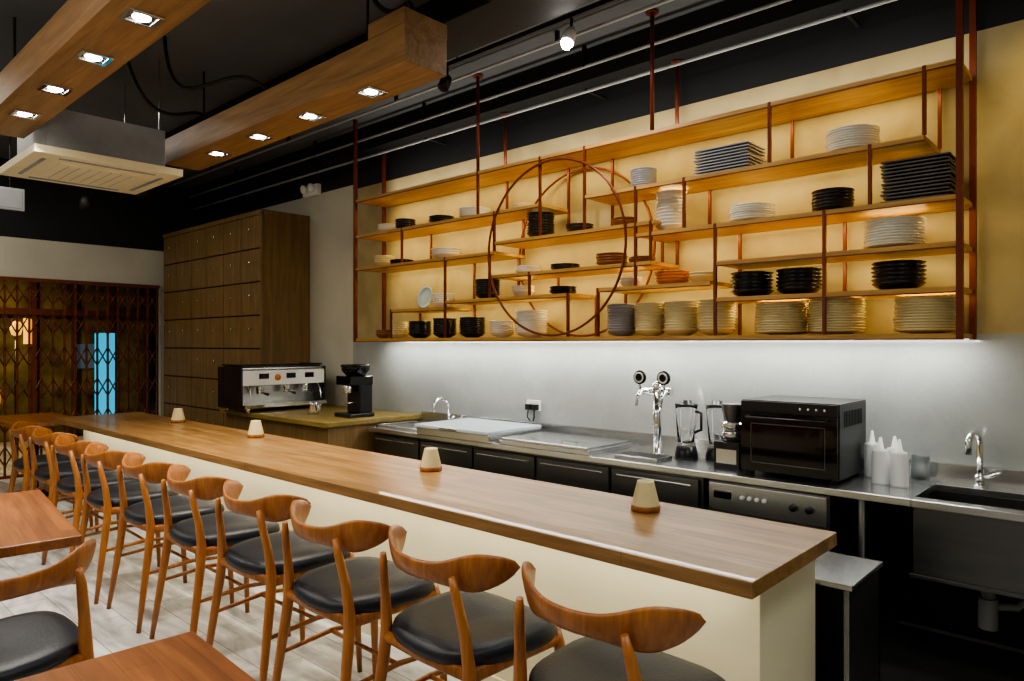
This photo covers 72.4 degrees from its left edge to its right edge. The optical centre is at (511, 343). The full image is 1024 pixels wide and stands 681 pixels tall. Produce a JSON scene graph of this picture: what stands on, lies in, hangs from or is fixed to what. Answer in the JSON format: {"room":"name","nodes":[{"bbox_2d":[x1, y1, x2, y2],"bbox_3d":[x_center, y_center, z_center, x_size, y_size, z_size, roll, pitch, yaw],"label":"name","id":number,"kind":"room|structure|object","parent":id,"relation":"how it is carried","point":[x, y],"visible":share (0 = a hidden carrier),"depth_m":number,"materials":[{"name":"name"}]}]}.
{"room":"restaurant","nodes":[
{"label":"restaurant","id":0,"kind":"room"},
{"bbox_2d":[0,158,203,415],"bbox_3d":[-6.505,-0.285,7.002,0.150,3.570,6.770,0,0,42],"label":"wall","id":1,"kind":"structure","parent":0,"point":[121,240],"depth_m":8.47,"materials":[{"name":"black paint"}]},
{"bbox_2d":[0,276,159,479],"bbox_3d":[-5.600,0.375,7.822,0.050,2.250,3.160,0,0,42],"label":"security gate","id":2,"kind":"object","parent":1,"relation":"attached to","point":[4,278],"visible":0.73,"depth_m":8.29,"materials":[{"name":"red metal"}]},
{"bbox_2d":[0,0,724,188],"bbox_3d":[-2.374,-2.120,3.332,11.200,0.100,6.920,0,0,42],"label":"ceiling","id":3,"kind":"structure","parent":0,"point":[263,41],"depth_m":4.95,"materials":[{"name":"paint"}]},
{"bbox_2d":[0,137,24,211],"bbox_3d":[-5.012,-1.705,6.987,0.035,0.730,0.240,0,0,42],"label":"exit sign","id":4,"kind":"object","parent":3,"relation":"hanging from","point":[10,198],"visible":0.95,"depth_m":6.99,"materials":[{"name":"white plastic"}]},
{"bbox_2d":[80,188,93,210],"bbox_3d":[-4.437,-1.735,7.302,0.130,0.670,0.130,0,0,42],"label":"pendant spotlight","id":5,"kind":"object","parent":3,"relation":"hanging from","point":[86,202],"visible":0.9,"depth_m":7.26,"materials":[{"name":"black metal"}]},
{"bbox_2d":[0,59,182,194],"bbox_3d":[-3.047,-1.638,5.071,0.920,0.864,0.920,0,0,42],"label":"air conditioner","id":6,"kind":"object","parent":3,"relation":"hanging from","point":[73,148],"depth_m":4.86,"materials":[{"name":"metal"}]},
{"bbox_2d":[0,0,210,138],"bbox_3d":[-2.348,-1.734,3.701,2.980,0.672,0.288,0,0,42],"label":"beam","id":7,"kind":"structure","parent":3,"relation":"attached to","point":[84,42],"depth_m":3.44,"materials":[{"name":"brown wood"}]},
{"bbox_2d":[127,61,207,119],"bbox_3d":[-2.363,-1.815,4.864,0.173,0.514,0.622,0,0,42],"label":"hanging cable","id":8,"kind":"object","parent":3,"relation":"hanging from","point":[129,66],"visible":0.88,"depth_m":4.72,"materials":[{"name":"black rubber"}]},
{"bbox_2d":[163,36,267,89],"bbox_3d":[-1.935,-1.830,4.601,0.854,0.483,0.093,0,0,10],"label":"hanging cable","id":9,"kind":"object","parent":3,"relation":"hanging from","point":[224,79],"visible":0.8,"depth_m":4.58,"materials":[{"name":"black rubber"}]},
{"bbox_2d":[165,0,446,170],"bbox_3d":[-1.539,-1.734,4.588,2.980,0.672,0.288,0,0,42],"label":"beam","id":10,"kind":"structure","parent":3,"relation":"attached to","point":[403,50],"depth_m":4.04,"materials":[{"name":"brown wood"}]},
{"bbox_2d":[165,0,595,168],"bbox_3d":[-0.891,-1.975,4.808,10.800,0.190,0.380,0,0,42],"label":"duct","id":11,"kind":"object","parent":3,"relation":"hanging from","point":[471,24],"depth_m":4.14,"materials":[{"name":"metal"}]},
{"bbox_2d":[372,0,414,13],"bbox_3d":[-0.665,-1.877,3.758,0.381,0.393,0.034,0,0,34],"label":"hanging cable","id":12,"kind":"object","parent":3,"relation":"hanging from","point":[407,3],"visible":0.64,"depth_m":3.74,"materials":[{"name":"black rubber"}]},
{"bbox_2d":[437,0,620,92],"bbox_3d":[-0.552,-1.920,5.031,4.800,0.300,0.108,0,0,42],"label":"track light","id":13,"kind":"object","parent":3,"relation":"attached to","point":[568,38],"visible":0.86,"depth_m":4.39,"materials":[{"name":"black metal"}]},
{"bbox_2d":[165,0,896,210],"bbox_3d":[-0.258,-1.910,5.501,10.800,0.321,0.564,0,0,42],"label":"conduit","id":14,"kind":"object","parent":3,"relation":"hanging from","point":[848,13],"depth_m":5.00,"materials":[{"name":"metal"}]},
{"bbox_2d":[353,0,976,341],"bbox_3d":[0.420,-1.045,4.972,4.803,2.050,0.390,0,0,42],"label":"display shelf","id":15,"kind":"object","parent":3,"relation":"hanging from","point":[939,76],"visible":0.9,"depth_m":4.22,"materials":[{"name":"brown wood"}]},
{"bbox_2d":[374,255,394,265],"bbox_3d":[-1.170,-0.752,6.431,0.196,0.104,0.196,0,0,42],"label":"bowls","id":16,"kind":"object","parent":15,"relation":"in","point":[379,259],"visible":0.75,"depth_m":6.35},
{"bbox_2d":[377,223,396,231],"bbox_3d":[-1.133,-1.043,6.397,0.195,0.086,0.195,0,0,42],"label":"bowls","id":17,"kind":"object","parent":15,"relation":"in","point":[385,226],"visible":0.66,"depth_m":6.32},
{"bbox_2d":[392,322,408,337],"bbox_3d":[-1.007,-0.124,6.282,0.175,0.148,0.175,0,0,42],"label":"bowls","id":18,"kind":"object","parent":15,"relation":"in","point":[399,329],"visible":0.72,"depth_m":6.21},
{"bbox_2d":[395,218,415,227],"bbox_3d":[-0.948,-1.052,6.228,0.183,0.104,0.183,0,0,42],"label":"bowls","id":19,"kind":"object","parent":15,"relation":"in","point":[400,222],"visible":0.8,"depth_m":6.15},
{"bbox_2d":[408,321,431,337],"bbox_3d":[-0.800,-0.124,6.093,0.208,0.148,0.208,0,0,42],"label":"bowls","id":20,"kind":"object","parent":15,"relation":"in","point":[417,329],"visible":0.99,"depth_m":6.01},
{"bbox_2d":[417,286,432,307],"bbox_3d":[-0.761,-0.405,6.166,0.200,0.210,0.080,0,0,42],"label":"plate","id":21,"kind":"object","parent":15,"relation":"on","point":[424,297],"visible":0.93,"depth_m":6.17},
{"bbox_2d":[429,215,453,222],"bbox_3d":[-0.594,-1.036,5.905,0.220,0.072,0.220,0,0,42],"label":"bowls","id":22,"kind":"object","parent":15,"relation":"in","point":[433,218],"visible":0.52,"depth_m":5.82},
{"bbox_2d":[432,293,453,306],"bbox_3d":[-0.579,-0.361,5.891,0.187,0.122,0.187,0,0,42],"label":"bowls","id":23,"kind":"object","parent":15,"relation":"in","point":[438,298],"visible":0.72,"depth_m":5.82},
{"bbox_2d":[433,318,456,337],"bbox_3d":[-0.564,-0.132,5.878,0.209,0.164,0.209,0,0,42],"label":"bowls","id":24,"kind":"object","parent":15,"relation":"in","point":[438,323],"visible":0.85,"depth_m":5.80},
{"bbox_2d":[431,247,461,257],"bbox_3d":[-0.549,-0.747,5.864,0.260,0.094,0.260,0,0,42],"label":"bowls","id":25,"kind":"object","parent":15,"relation":"in","point":[439,252],"visible":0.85,"depth_m":5.76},
{"bbox_2d":[459,317,485,337],"bbox_3d":[-0.321,-0.132,5.655,0.219,0.164,0.219,0,0,42],"label":"bowls","id":26,"kind":"object","parent":15,"relation":"in","point":[470,327],"visible":0.98,"depth_m":5.57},
{"bbox_2d":[459,206,490,216],"bbox_3d":[-0.298,-1.043,5.635,0.261,0.086,0.261,0,0,42],"label":"plate stack","id":27,"kind":"object","parent":15,"relation":"in","point":[469,210],"visible":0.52,"depth_m":5.53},
{"bbox_2d":[474,279,500,297],"bbox_3d":[-0.195,-0.429,5.541,0.208,0.158,0.208,0,0,42],"label":"bowls","id":28,"kind":"object","parent":15,"relation":"in","point":[481,285],"visible":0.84,"depth_m":5.46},
{"bbox_2d":[490,320,514,336],"bbox_3d":[-0.077,-0.115,5.433,0.197,0.130,0.197,0,0,42],"label":"bowls","id":29,"kind":"object","parent":15,"relation":"in","point":[498,328],"visible":0.91,"depth_m":5.36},
{"bbox_2d":[512,285,534,295],"bbox_3d":[0.086,-0.393,5.284,0.176,0.086,0.176,0,0,42],"label":"bowls","id":30,"kind":"object","parent":15,"relation":"in","point":[518,290],"visible":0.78,"depth_m":5.22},
{"bbox_2d":[515,265,540,272],"bbox_3d":[0.123,-0.551,5.251,0.197,0.062,0.197,0,0,42],"label":"plate stack","id":31,"kind":"object","parent":15,"relation":"in","point":[522,268],"visible":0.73,"depth_m":5.17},
{"bbox_2d":[515,310,547,336],"bbox_3d":[0.145,-0.149,5.230,0.252,0.198,0.252,0,0,42],"label":"bowls","id":32,"kind":"object","parent":15,"relation":"in","point":[534,320],"visible":0.94,"depth_m":5.13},
{"bbox_2d":[526,211,554,236],"bbox_3d":[0.211,-0.865,5.170,0.209,0.190,0.209,0,0,42],"label":"bowls","id":33,"kind":"object","parent":15,"relation":"in","point":[548,227],"visible":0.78,"depth_m":5.09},
{"bbox_2d":[549,286,576,293],"bbox_3d":[0.366,-0.381,5.028,0.198,0.062,0.198,0,0,42],"label":"plate stack","id":34,"kind":"object","parent":15,"relation":"in","point":[553,289],"visible":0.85,"depth_m":4.95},
{"bbox_2d":[550,263,579,269],"bbox_3d":[0.381,-0.545,5.015,0.212,0.050,0.212,0,0,42],"label":"plate stack","id":35,"kind":"object","parent":15,"relation":"in","point":[555,265],"visible":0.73,"depth_m":4.93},
{"bbox_2d":[566,223,593,231],"bbox_3d":[0.477,-0.804,4.927,0.198,0.068,0.198,0,0,42],"label":"bowls","id":36,"kind":"object","parent":15,"relation":"in","point":[572,226],"visible":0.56,"depth_m":4.85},
{"bbox_2d":[596,252,627,264],"bbox_3d":[0.676,-0.565,4.745,0.219,0.090,0.219,0,0,42],"label":"bowls","id":37,"kind":"object","parent":15,"relation":"in","point":[605,258],"visible":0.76,"depth_m":4.66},
{"bbox_2d":[606,304,635,335],"bbox_3d":[0.736,-0.158,4.691,0.209,0.216,0.209,0,0,42],"label":"bowls","id":38,"kind":"object","parent":15,"relation":"in","point":[621,317],"visible":0.82,"depth_m":4.61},
{"bbox_2d":[611,216,633,225],"bbox_3d":[0.750,-0.804,4.678,0.175,0.068,0.175,0,0,42],"label":"bowls","id":39,"kind":"object","parent":15,"relation":"in","point":[616,220],"visible":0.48,"depth_m":4.61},
{"bbox_2d":[619,277,641,285],"bbox_3d":[0.787,-0.404,4.644,0.152,0.068,0.152,0,0,42],"label":"bowls","id":40,"kind":"object","parent":15,"relation":"in","point":[624,281],"visible":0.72,"depth_m":4.59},
{"bbox_2d":[629,255,655,261],"bbox_3d":[0.854,-0.545,4.583,0.176,0.050,0.176,0,0,42],"label":"plate stack","id":41,"kind":"object","parent":15,"relation":"in","point":[642,257],"visible":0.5,"depth_m":4.51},
{"bbox_2d":[630,167,656,186],"bbox_3d":[0.861,-1.069,4.576,0.175,0.138,0.175,0,0,42],"label":"plate stack","id":42,"kind":"object","parent":15,"relation":"in","point":[640,175],"visible":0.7,"depth_m":4.50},
{"bbox_2d":[634,302,664,335],"bbox_3d":[0.898,-0.158,4.543,0.208,0.216,0.208,0,0,42],"label":"bowls","id":43,"kind":"object","parent":15,"relation":"in","point":[649,316],"visible":0.84,"depth_m":4.46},
{"bbox_2d":[655,189,686,230],"bbox_3d":[1.009,-0.830,4.441,0.198,0.260,0.198,0,0,42],"label":"bowls","id":44,"kind":"object","parent":15,"relation":"in","point":[668,209],"visible":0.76,"depth_m":4.36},
{"bbox_2d":[655,270,688,283],"bbox_3d":[1.016,-0.415,4.435,0.220,0.090,0.220,0,0,42],"label":"bowls","id":45,"kind":"object","parent":15,"relation":"in","point":[663,276],"visible":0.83,"depth_m":4.35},
{"bbox_2d":[663,301,697,335],"bbox_3d":[1.060,-0.158,4.394,0.219,0.216,0.219,0,0,42],"label":"bowls","id":46,"kind":"object","parent":15,"relation":"in","point":[680,318],"visible":0.94,"depth_m":4.31,"materials":[{"name":"ceramic"}]},
{"bbox_2d":[688,271,717,281],"bbox_3d":[1.171,-0.404,4.293,0.174,0.068,0.174,0,0,42],"label":"bowls","id":47,"kind":"object","parent":15,"relation":"in","point":[696,276],"visible":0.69,"depth_m":4.23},
{"bbox_2d":[697,299,736,334],"bbox_3d":[1.238,-0.158,4.232,0.231,0.216,0.231,0,0,42],"label":"bowls","id":48,"kind":"object","parent":15,"relation":"in","point":[726,320],"visible":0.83,"depth_m":4.15,"materials":[{"name":"ceramic"}]},
{"bbox_2d":[693,141,765,175],"bbox_3d":[1.296,-1.079,4.179,0.353,0.157,0.240,0,0,42],"label":"plates","id":49,"kind":"object","parent":15,"relation":"in","point":[745,153],"visible":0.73,"depth_m":4.08,"materials":[{"name":"ceramic"}]},
{"bbox_2d":[730,271,773,295],"bbox_3d":[1.400,-0.343,4.084,0.242,0.146,0.242,0,0,42],"label":"bowls","id":50,"kind":"object","parent":15,"relation":"in","point":[745,283],"visible":0.89,"depth_m":3.99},
{"bbox_2d":[728,202,775,221],"bbox_3d":[1.400,-0.752,4.084,0.264,0.104,0.264,0,0,42],"label":"plate stack","id":51,"kind":"object","parent":15,"relation":"in","point":[751,210],"visible":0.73,"depth_m":3.98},
{"bbox_2d":[754,302,807,334],"bbox_3d":[1.526,-0.140,3.969,0.286,0.180,0.286,0,0,42],"label":"plate stack","id":52,"kind":"object","parent":15,"relation":"in","point":[773,318],"visible":0.98,"depth_m":3.86,"materials":[{"name":"ceramic"}]},
{"bbox_2d":[776,267,821,293],"bbox_3d":[1.599,-0.343,3.902,0.241,0.146,0.241,0,0,42],"label":"bowls","id":53,"kind":"object","parent":15,"relation":"in","point":[798,280],"visible":0.93,"depth_m":3.81,"materials":[{"name":"ceramic"}]},
{"bbox_2d":[811,187,854,210],"bbox_3d":[1.732,-0.763,3.781,0.217,0.126,0.217,0,0,42],"label":"bowls","id":54,"kind":"object","parent":15,"relation":"in","point":[832,197],"visible":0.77,"depth_m":3.70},
{"bbox_2d":[808,297,865,333],"bbox_3d":[1.747,-0.147,3.767,0.285,0.194,0.285,0,0,42],"label":"plate stack","id":55,"kind":"object","parent":15,"relation":"in","point":[845,315],"visible":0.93,"depth_m":3.65,"materials":[{"name":"ceramic"}]},
{"bbox_2d":[825,124,879,151],"bbox_3d":[1.806,-1.065,3.713,0.264,0.130,0.264,0,0,42],"label":"plate stack","id":56,"kind":"object","parent":15,"relation":"in","point":[855,135],"visible":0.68,"depth_m":3.61,"materials":[{"name":"ceramic"}]},
{"bbox_2d":[863,216,925,248],"bbox_3d":[1.954,-0.556,3.578,0.286,0.152,0.286,0,0,42],"label":"plate stack","id":57,"kind":"object","parent":15,"relation":"in","point":[894,230],"visible":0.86,"depth_m":3.47,"materials":[{"name":"ceramic"}]},
{"bbox_2d":[871,260,926,289],"bbox_3d":[1.969,-0.343,3.565,0.252,0.146,0.252,0,0,42],"label":"bowls","id":58,"kind":"object","parent":15,"relation":"in","point":[892,274],"visible":0.92,"depth_m":3.47,"materials":[{"name":"ceramic"}]},
{"bbox_2d":[879,152,955,202],"bbox_3d":[2.043,-0.805,3.497,0.315,0.211,0.240,0,0,42],"label":"plates","id":59,"kind":"object","parent":15,"relation":"in","point":[932,175],"visible":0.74,"depth_m":3.41,"materials":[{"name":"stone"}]},
{"bbox_2d":[892,296,955,333],"bbox_3d":[2.057,-0.140,3.484,0.286,0.180,0.286,0,0,42],"label":"plate stack","id":60,"kind":"object","parent":15,"relation":"in","point":[922,314],"visible":0.92,"depth_m":3.38,"materials":[{"name":"ceramic"}]},
{"bbox_2d":[0,436,1023,680],"bbox_3d":[-3.611,1.549,4.462,14.550,0.102,6.920,0,0,42],"label":"floor","id":61,"kind":"structure","parent":0,"point":[238,633],"depth_m":3.66,"materials":[{"name":"grey wood"}]},
{"bbox_2d":[9,321,22,444],"bbox_3d":[-6.391,0.600,9.018,0.140,1.800,0.140,0,0,42],"label":"street lantern","id":62,"kind":"object","parent":61,"relation":"on","point":[12,331],"visible":0.45,"depth_m":9.00,"materials":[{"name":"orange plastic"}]},
{"bbox_2d":[0,412,69,496],"bbox_3d":[-4.777,1.120,7.003,1.100,0.760,0.600,0,0,42],"label":"side table","id":63,"kind":"object","parent":61,"relation":"on","point":[37,419],"visible":0.25,"depth_m":6.95,"materials":[{"name":"brown wood"}]},
{"bbox_2d":[0,489,81,557],"bbox_3d":[-2.345,1.125,2.934,0.750,0.750,1.150,0,0,-41],"label":"dining table","id":64,"kind":"object","parent":61,"relation":"on","point":[30,522],"visible":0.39,"depth_m":2.86,"materials":[{"name":"brown wood"}]},
{"bbox_2d":[0,539,95,680],"bbox_3d":[-1.599,1.063,2.127,0.523,0.877,0.579,0,0,36],"label":"dining chair","id":65,"kind":"object","parent":61,"relation":"on","point":[35,642],"visible":0.98,"depth_m":2.14,"materials":[{"name":"brown wood"}]},
{"bbox_2d":[8,421,92,526],"bbox_3d":[-3.728,1.063,5.622,0.579,0.877,0.523,0,0,44],"label":"dining chair","id":66,"kind":"object","parent":61,"relation":"on","point":[22,430],"visible":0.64,"depth_m":5.49,"materials":[{"name":"brown wood"}]},
{"bbox_2d":[29,427,118,559],"bbox_3d":[-3.278,1.063,5.212,0.579,0.877,0.523,0,0,41],"label":"dining chair","id":67,"kind":"object","parent":61,"relation":"on","point":[42,436],"visible":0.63,"depth_m":5.09,"materials":[{"name":"brown wood"}]},
{"bbox_2d":[41,435,151,564],"bbox_3d":[-2.840,1.063,4.791,0.579,0.877,0.523,0,0,40],"label":"dining chair","id":68,"kind":"object","parent":61,"relation":"on","point":[72,486],"visible":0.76,"depth_m":4.62,"materials":[{"name":"brown wood"}]},
{"bbox_2d":[95,333,114,414],"bbox_3d":[-5.566,0.675,9.565,0.160,1.650,0.260,0,0,42],"label":"illuminated sign","id":69,"kind":"object","parent":61,"relation":"on","point":[102,336],"visible":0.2,"depth_m":9.51,"materials":[{"name":"teal"}]},
{"bbox_2d":[73,442,186,603],"bbox_3d":[-2.394,1.063,4.383,0.579,0.877,0.523,0,0,45],"label":"dining chair","id":70,"kind":"object","parent":61,"relation":"on","point":[106,500],"visible":0.78,"depth_m":4.20,"materials":[{"name":"brown wood"}]},
{"bbox_2d":[14,631,255,680],"bbox_3d":[-0.690,1.125,1.172,0.720,0.750,1.150,0,0,-45],"label":"dining table","id":71,"kind":"object","parent":61,"relation":"on","point":[186,656],"visible":1,"depth_m":1.63,"materials":[{"name":"brown wood"}]},
{"bbox_2d":[106,452,233,632],"bbox_3d":[-1.939,1.063,3.979,0.579,0.877,0.523,0,0,44],"label":"dining chair","id":72,"kind":"object","parent":61,"relation":"on","point":[147,515],"visible":0.73,"depth_m":3.82,"materials":[{"name":"brown wood"}]},
{"bbox_2d":[149,464,290,639],"bbox_3d":[-1.488,1.063,3.574,0.579,0.877,0.523,0,0,44],"label":"dining chair","id":73,"kind":"object","parent":61,"relation":"on","point":[197,535],"visible":0.8,"depth_m":3.43,"materials":[{"name":"brown wood"}]},
{"bbox_2d":[163,209,309,426],"bbox_3d":[-3.353,0.050,8.304,2.550,2.900,0.587,0,0,42],"label":"tall cabinet","id":74,"kind":"object","parent":61,"relation":"on","point":[237,288],"visible":0.66,"depth_m":7.72,"materials":[{"name":"brown wood"}]},
{"bbox_2d":[206,480,361,680],"bbox_3d":[-1.036,1.063,3.167,0.579,0.877,0.523,0,0,41],"label":"dining chair","id":75,"kind":"object","parent":61,"relation":"on","point":[259,559],"visible":0.73,"depth_m":3.01,"materials":[{"name":"brown wood"}]},
{"bbox_2d":[220,404,420,451],"bbox_3d":[-1.855,1.069,6.644,1.860,0.858,1.010,0,0,42],"label":"countertop","id":76,"kind":"structure","parent":61,"relation":"on","point":[295,422],"depth_m":6.10,"materials":[{"name":"brown wood"}]},
{"bbox_2d":[218,362,326,412],"bbox_3d":[-2.345,0.416,6.922,0.541,0.448,0.900,0,0,42],"label":"espresso machine","id":77,"kind":"object","parent":76,"relation":"on","point":[251,386],"visible":0.97,"depth_m":6.75,"materials":[{"name":"silver metal"}]},
{"bbox_2d":[308,402,319,414],"bbox_3d":[-1.808,0.585,6.379,0.100,0.110,0.132,0,0,-17],"label":"milk jug","id":78,"kind":"object","parent":76,"relation":"on","point":[314,408],"visible":1,"depth_m":6.35,"materials":[{"name":"silver metal"}]},
{"bbox_2d":[335,364,373,417],"bbox_3d":[-1.389,0.407,6.190,0.258,0.465,0.269,0,0,42],"label":"grinder","id":79,"kind":"object","parent":76,"relation":"on","point":[357,385],"visible":1,"depth_m":6.13,"materials":[{"name":"black plastic"}]},
{"bbox_2d":[272,500,447,680],"bbox_3d":[-0.602,1.063,2.743,0.579,0.877,0.523,0,0,43],"label":"dining chair","id":80,"kind":"object","parent":61,"relation":"on","point":[345,592],"visible":0.94,"depth_m":2.61,"materials":[{"name":"leather"}]},
{"bbox_2d":[55,412,836,680],"bbox_3d":[-1.549,1.095,4.569,6.750,0.810,0.740,0,0,42],"label":"bar counter","id":81,"kind":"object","parent":61,"relation":"on","point":[751,580],"depth_m":2.78,"materials":[{"name":"brown wood"}]},
{"bbox_2d":[171,408,185,422],"bbox_3d":[-2.942,0.629,6.166,0.122,0.122,0.122,0,0,42],"label":"candle holder","id":82,"kind":"object","parent":81,"relation":"on","point":[178,416],"visible":1,"depth_m":6.13,"materials":[{"name":"beige ceramic"}]},
{"bbox_2d":[247,420,264,437],"bbox_3d":[-1.899,0.629,5.187,0.122,0.122,0.122,0,0,42],"label":"candle holder","id":83,"kind":"object","parent":81,"relation":"on","point":[255,430],"visible":1,"depth_m":5.15,"materials":[{"name":"beige ceramic"}]},
{"bbox_2d":[420,447,441,471],"bbox_3d":[-0.442,0.629,3.816,0.122,0.122,0.122,0,0,42],"label":"candle holder","id":84,"kind":"object","parent":81,"relation":"on","point":[430,462],"visible":1,"depth_m":3.78,"materials":[{"name":"beige ceramic"}]},
{"bbox_2d":[631,479,660,512],"bbox_3d":[0.555,0.629,2.906,0.122,0.122,0.122,0,0,42],"label":"candle holder","id":85,"kind":"object","parent":81,"relation":"on","point":[645,493],"visible":1,"depth_m":2.87,"materials":[{"name":"beige ceramic"}]},
{"bbox_2d":[374,525,564,680],"bbox_3d":[-0.149,1.063,2.340,0.579,0.877,0.523,0,0,44],"label":"dining chair","id":86,"kind":"object","parent":61,"relation":"on","point":[465,632],"visible":0.98,"depth_m":2.21,"materials":[{"name":"leather"}]},
{"bbox_2d":[374,432,708,509],"bbox_3d":[0.110,1.119,5.103,3.040,0.758,0.555,0,0,42],"label":"fridge","id":87,"kind":"object","parent":61,"relation":"on","point":[690,491],"visible":0.29,"depth_m":4.59,"materials":[{"name":"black metal"}]},
{"bbox_2d":[513,561,725,680],"bbox_3d":[0.297,1.063,1.928,0.579,0.877,0.523,0,0,45],"label":"dining chair","id":88,"kind":"object","parent":61,"relation":"on","point":[627,645],"visible":1,"depth_m":1.89,"materials":[{"name":"brown wood"}]},
{"bbox_2d":[367,421,1023,649],"bbox_3d":[1.223,1.099,4.083,6.100,0.798,0.600,0,0,42],"label":"countertop","id":89,"kind":"structure","parent":61,"relation":"on","point":[951,554],"depth_m":3.37,"materials":[{"name":"silver metal"}]},
{"bbox_2d":[376,421,425,431],"bbox_3d":[-0.804,0.690,5.867,0.600,0.020,0.380,0,0,42],"label":"sink","id":90,"kind":"object","parent":89,"relation":"in","point":[405,425],"visible":0.52,"depth_m":5.91,"materials":[{"name":"silver metal"}]},
{"bbox_2d":[432,397,453,419],"bbox_3d":[-0.594,0.576,5.954,0.191,0.249,0.127,0,0,-18],"label":"sink faucet","id":91,"kind":"object","parent":89,"relation":"on","point":[440,398],"visible":0.73,"depth_m":5.95,"materials":[{"name":"silver metal"}]},
{"bbox_2d":[415,418,540,443],"bbox_3d":[-0.271,0.657,5.354,0.780,0.084,0.618,0,0,42],"label":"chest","id":92,"kind":"object","parent":89,"relation":"on","point":[486,431],"visible":0.95,"depth_m":5.20,"materials":[{"name":"silver metal"}]},
{"bbox_2d":[499,431,630,454],"bbox_3d":[0.358,0.663,4.826,0.780,0.071,0.490,0,0,42],"label":"lid","id":93,"kind":"object","parent":89,"relation":"on","point":[561,442],"visible":1,"depth_m":4.70,"materials":[{"name":"silver metal"}]},
{"bbox_2d":[614,451,671,462],"bbox_3d":[0.803,0.688,4.291,0.300,0.024,0.180,0,0,42],"label":"drip tray","id":94,"kind":"object","parent":89,"relation":"on","point":[642,456],"visible":1,"depth_m":4.24,"materials":[{"name":"silver metal"}]},
{"bbox_2d":[633,370,673,454],"bbox_3d":[0.896,0.432,4.392,0.260,0.535,0.175,0,0,42],"label":"tap tower","id":95,"kind":"object","parent":89,"relation":"on","point":[658,390],"visible":0.98,"depth_m":4.39,"materials":[{"name":"silver metal"}]},
{"bbox_2d":[674,400,702,459],"bbox_3d":[1.073,0.522,4.296,0.144,0.355,0.157,0,0,-8],"label":"blender","id":96,"kind":"object","parent":89,"relation":"on","point":[686,411],"visible":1,"depth_m":4.25,"materials":[{"name":"glass"}]},
{"bbox_2d":[705,400,724,460],"bbox_3d":[1.248,0.522,4.244,0.144,0.355,0.157,0,0,-8],"label":"blender","id":97,"kind":"object","parent":89,"relation":"on","point":[714,413],"visible":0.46,"depth_m":4.21,"materials":[{"name":"glass"}]},
{"bbox_2d":[421,411,1023,489],"bbox_3d":[1.436,0.705,4.316,6.100,0.190,0.026,0,0,42],"label":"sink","id":98,"kind":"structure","parent":89,"relation":"in","point":[953,472],"depth_m":4.63,"materials":[{"name":"silver metal"}]},
{"bbox_2d":[714,403,742,470],"bbox_3d":[1.266,0.517,3.989,0.150,0.365,0.202,0,0,42],"label":"coffee grinder","id":99,"kind":"object","parent":89,"relation":"on","point":[727,450],"visible":0.73,"depth_m":3.93,"materials":[{"name":"black plastic"}]},
{"bbox_2d":[741,395,865,483],"bbox_3d":[1.558,0.500,3.764,0.505,0.400,0.499,0,0,42],"label":"countertop oven","id":100,"kind":"object","parent":89,"relation":"on","point":[811,437],"visible":1,"depth_m":3.60,"materials":[{"name":"black metal"}]},
{"bbox_2d":[864,430,877,476],"bbox_3d":[1.906,0.578,3.704,0.078,0.244,0.078,0,0,42],"label":"squeeze bottle","id":101,"kind":"object","parent":89,"relation":"on","point":[871,444],"visible":0.7,"depth_m":3.69,"materials":[{"name":"white plastic"}]},
{"bbox_2d":[871,437,889,484],"bbox_3d":[1.854,0.584,3.521,0.082,0.232,0.082,0,0,42],"label":"squeeze bottle","id":102,"kind":"object","parent":89,"relation":"on","point":[880,458],"visible":1,"depth_m":3.49,"materials":[{"name":"white plastic"}]},
{"bbox_2d":[890,439,908,487],"bbox_3d":[1.907,0.584,3.445,0.082,0.232,0.082,0,0,42],"label":"squeeze bottle","id":103,"kind":"object","parent":89,"relation":"on","point":[899,459],"visible":1,"depth_m":3.41,"materials":[{"name":"white plastic"}]},
{"bbox_2d":[911,454,929,481],"bbox_3d":[2.088,0.635,3.577,0.084,0.130,0.084,0,0,42],"label":"glass jar","id":104,"kind":"object","parent":89,"relation":"on","point":[920,464],"visible":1,"depth_m":3.55,"materials":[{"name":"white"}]},
{"bbox_2d":[965,430,1001,487],"bbox_3d":[2.257,0.558,3.400,0.173,0.284,0.119,0,0,-2],"label":"sink faucet","id":105,"kind":"object","parent":89,"relation":"on","point":[979,477],"visible":1,"depth_m":3.41,"materials":[{"name":"silver metal"}]},
{"bbox_2d":[709,479,857,556],"bbox_3d":[1.486,1.121,3.823,0.640,0.753,0.590,0,0,42],"label":"dishwasher","id":106,"kind":"object","parent":61,"relation":"on","point":[839,515],"visible":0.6,"depth_m":3.60,"materials":[{"name":"silver metal"}]},
{"bbox_2d":[815,551,882,680],"bbox_3d":[0.000,1.189,3.930,3.700,0.618,0.395,0,0,42],"label":"worktable","id":107,"kind":"object","parent":61,"relation":"on","point":[847,587],"visible":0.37,"depth_m":2.78,"materials":[{"name":"silver metal"}]},
{"bbox_2d":[204,0,1023,653],"bbox_3d":[-0.091,-0.285,5.832,11.200,3.570,0.150,0,0,42],"label":"wall","id":108,"kind":"structure","parent":0,"point":[929,395],"depth_m":4.46,"materials":[{"name":"paint"}]},
{"bbox_2d":[300,183,320,197],"bbox_3d":[-2.188,-1.661,7.569,0.280,0.123,0.112,0,0,42],"label":"emergency light","id":109,"kind":"object","parent":108,"relation":"attached to","point":[311,190],"visible":1,"depth_m":7.51,"materials":[{"name":"white plastic"}]},
{"bbox_2d":[525,400,540,420],"bbox_3d":[0.157,0.521,5.466,0.140,0.162,0.055,0,0,42],"label":"wall outlet","id":110,"kind":"object","parent":108,"relation":"attached to","point":[535,405],"visible":1,"depth_m":5.45,"materials":[{"name":"white plastic"}]},
{"bbox_2d":[191,0,880,205],"bbox_3d":[-0.151,-1.960,5.656,10.950,0.220,0.190,0,0,42],"label":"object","id":111,"kind":"structure","parent":108,"relation":"attached to","point":[793,13],"depth_m":5.11,"materials":[{"name":"black paint"}]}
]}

